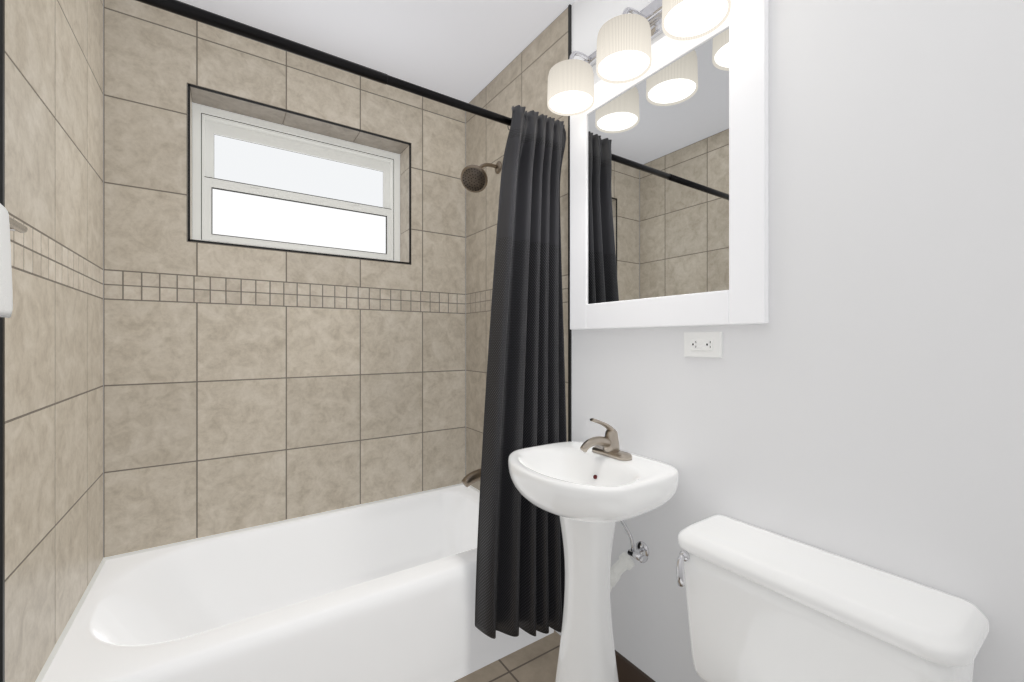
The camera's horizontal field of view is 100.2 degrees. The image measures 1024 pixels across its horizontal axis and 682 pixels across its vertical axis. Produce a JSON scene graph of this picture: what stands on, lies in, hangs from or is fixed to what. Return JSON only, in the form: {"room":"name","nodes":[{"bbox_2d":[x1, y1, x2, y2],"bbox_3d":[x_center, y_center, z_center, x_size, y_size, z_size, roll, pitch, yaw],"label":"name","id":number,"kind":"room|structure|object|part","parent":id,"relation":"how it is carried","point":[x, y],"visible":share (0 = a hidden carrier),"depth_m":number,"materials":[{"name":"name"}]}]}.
{"room":"bathroom","nodes":[
{"label":"bathroom","id":0,"kind":"room"},
{"bbox_2d":[103,0,400,556],"bbox_3d":[-0.954,-0.063,2.104,1.524,2.546,0.220,0,0,-34],"label":"wall","id":1,"kind":"structure","parent":0,"point":[103,265],"depth_m":1.59,"materials":[{"name":"beige tile"}]},
{"bbox_2d":[35,483,479,681],"bbox_3d":[-0.672,0.806,1.687,1.510,0.009,0.773,0,0,-34],"label":"trim","id":2,"kind":"structure","parent":1,"relation":"attached to","point":[44,670],"depth_m":1.66,"materials":[{"name":"white"}]},
{"bbox_2d":[104,0,465,556],"bbox_3d":[-0.890,-0.237,2.010,1.508,2.195,0.008,0,0,-34],"label":"tiles","id":3,"kind":"structure","parent":1,"relation":"attached to","point":[245,387],"depth_m":1.85,"materials":[{"name":"tile"}]},
{"bbox_2d":[188,84,410,263],"bbox_3d":[-0.919,-0.720,1.986,0.935,0.634,0.006,0,0,-34],"label":"trim","id":4,"kind":"structure","parent":1,"relation":"attached to","point":[265,105],"depth_m":1.92,"materials":[{"name":"black"}]},
{"bbox_2d":[190,87,408,263],"bbox_3d":[-0.959,-0.720,2.046,0.936,0.635,0.140,0,0,-34],"label":"window recess","id":5,"kind":"object","parent":1,"relation":"attached to","point":[219,101],"visible":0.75,"depth_m":2.06,"materials":[{"name":"tile"}]},
{"bbox_2d":[192,103,399,260],"bbox_3d":[-1.020,-0.720,2.135,0.919,0.618,0.075,0,0,-34],"label":"window","id":6,"kind":"structure","parent":5,"relation":"attached to","point":[259,182],"depth_m":2.09,"materials":[{"name":"white plastic"}]},
{"bbox_2d":[178,0,575,102],"bbox_3d":[-0.192,-1.386,0.977,1.964,0.100,2.940,0,0,-34],"label":"ceiling","id":7,"kind":"structure","parent":0,"point":[467,51],"depth_m":1.84,"materials":[{"name":"white paint"}]},
{"bbox_2d":[454,630,560,681],"bbox_3d":[-0.192,1.260,0.977,1.964,0.100,2.940,0,0,-34],"label":"floor","id":8,"kind":"structure","parent":0,"point":[536,661],"depth_m":1.59,"materials":[{"name":"tile"}]},
{"bbox_2d":[42,485,553,681],"bbox_3d":[-0.665,1.009,1.677,1.503,0.398,0.790,0,0,-34],"label":"bathtub","id":9,"kind":"object","parent":8,"relation":"on","point":[385,591],"visible":0.75,"depth_m":1.51,"materials":[{"name":"white ceramic"}]},
{"bbox_2d":[508,418,677,681],"bbox_3d":[0.226,0.728,1.349,0.433,0.961,0.497,0,0,-34],"label":"pedestal sink","id":10,"kind":"object","parent":8,"relation":"on","point":[591,492],"visible":1,"depth_m":1.27,"materials":[{"name":"white ceramic"}]},
{"bbox_2d":[579,418,632,460],"bbox_3d":[0.285,0.313,1.388,0.163,0.131,0.156,0,0,-34],"label":"faucet","id":11,"kind":"object","parent":10,"relation":"on","point":[607,448],"depth_m":1.39,"materials":[{"name":"silver metal"}]},
{"bbox_2d":[676,515,988,681],"bbox_3d":[0.412,0.844,0.785,0.728,0.728,0.529,0,0,-34],"label":"toilet","id":12,"kind":"object","parent":8,"relation":"on","point":[763,605],"visible":1,"depth_m":0.87,"materials":[{"name":"white ceramic"}]},
{"bbox_3d":[0.420,0.563,1.062,0.037,0.076,0.029,0,0,-34],"label":"flush lever","id":13,"kind":"part","parent":12,"relation":"part of","materials":[{"name":"silver metal"}]},
{"bbox_2d":[555,0,1023,681],"bbox_3d":[0.469,-0.063,1.556,0.220,2.546,2.720,0,0,-34],"label":"wall","id":14,"kind":"structure","parent":0,"point":[859,396],"depth_m":0.92,"materials":[{"name":"white paint"}]},
{"bbox_2d":[466,7,567,489],"bbox_3d":[-0.015,-0.237,2.069,0.008,2.195,0.872,0,0,-34],"label":"tiles","id":15,"kind":"structure","parent":14,"relation":"attached to","point":[521,79],"depth_m":2.21,"materials":[{"name":"tile"}]},
{"bbox_2d":[461,468,480,486],"bbox_3d":[-0.152,0.658,2.081,0.204,0.077,0.068,0,0,-34],"label":"tub spout","id":16,"kind":"object","parent":15,"relation":"attached to","point":[471,478],"visible":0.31,"depth_m":2.04,"materials":[{"name":"silver metal"}]},
{"bbox_2d":[461,161,501,192],"bbox_3d":[-0.139,-0.805,2.054,0.213,0.181,0.119,0,0,-34],"label":"shower head","id":17,"kind":"object","parent":15,"relation":"attached to","point":[474,178],"visible":1,"depth_m":2.02},
{"bbox_2d":[568,4,571,441],"bbox_3d":[0.230,-0.063,1.704,0.010,2.546,0.010,0,0,-34],"label":"trim","id":18,"kind":"structure","parent":14,"relation":"attached to","point":[569,329],"depth_m":1.70,"materials":[{"name":"black"}]},
{"bbox_2d":[615,650,654,681],"bbox_3d":[0.683,1.151,1.031,0.012,0.118,1.610,0,0,-34],"label":"baseboard","id":19,"kind":"structure","parent":14,"relation":"attached to","point":[628,671],"depth_m":1.45,"materials":[{"name":"brown"}]},
{"bbox_2d":[547,0,730,115],"bbox_3d":[0.363,-0.958,1.322,0.216,0.245,0.650,0,0,-34],"label":"sconce","id":20,"kind":"object","parent":14,"relation":"attached to","point":[622,53],"visible":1,"depth_m":1.28,"materials":[{"name":"white glass"}]},
{"bbox_2d":[570,0,768,329],"bbox_3d":[0.439,-0.492,1.383,0.022,0.895,0.729,0,0,-34],"label":"framed mirror","id":21,"kind":"object","parent":14,"relation":"attached to","point":[669,187],"visible":0.88,"depth_m":1.28,"materials":[{"name":"white paint"}]},
{"bbox_2d":[684,332,721,357],"bbox_3d":[0.548,0.010,1.233,0.010,0.072,0.116,0,0,-34],"label":"outlet","id":22,"kind":"object","parent":14,"relation":"attached to","point":[702,344],"visible":1,"depth_m":1.23,"materials":[{"name":"white plastic"}]},
{"bbox_3d":[-0.977,-0.063,0.580,0.220,2.546,2.720,0,0,-34],"label":"wall","id":23,"kind":"structure","parent":0,"visible":0},
{"bbox_2d":[0,0,4,681],"bbox_3d":[-1.024,-0.063,0.857,0.010,2.546,0.010,0,0,-34],"label":"trim","id":24,"kind":"structure","parent":23,"relation":"attached to","point":[2,357],"depth_m":0.85,"materials":[{"name":"black"}]},
{"bbox_2d":[0,204,27,317],"bbox_3d":[-0.816,-0.128,0.606,0.074,0.225,0.546,0,0,-34],"label":"towel rail","id":25,"kind":"object","parent":23,"relation":"attached to","point":[8,223],"visible":1,"depth_m":0.72,"materials":[{"name":"silver metal"}]},
{"bbox_2d":[5,0,102,681],"bbox_3d":[-1.272,-0.237,1.221,0.008,2.195,0.872,0,0,-34],"label":"tiles","id":26,"kind":"structure","parent":23,"relation":"attached to","point":[54,321],"depth_m":1.10,"materials":[{"name":"tile"}]},
{"bbox_2d":[136,0,566,638],"bbox_3d":[-0.407,0.133,1.294,1.521,1.983,0.112,0,0,-34],"label":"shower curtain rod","id":27,"kind":"object","parent":26,"relation":"attached to","point":[520,572],"visible":0.96,"depth_m":1.58,"materials":[{"name":"black fabric"}]},
{"bbox_2d":[474,104,566,638],"bbox_3d":[0.048,0.133,1.592,0.403,1.983,0.098,0,0,-34],"label":"shower curtain","id":28,"kind":"object","parent":27,"relation":"hanging from","point":[520,565],"depth_m":1.59,"materials":[{"name":"fabric"}]}
]}

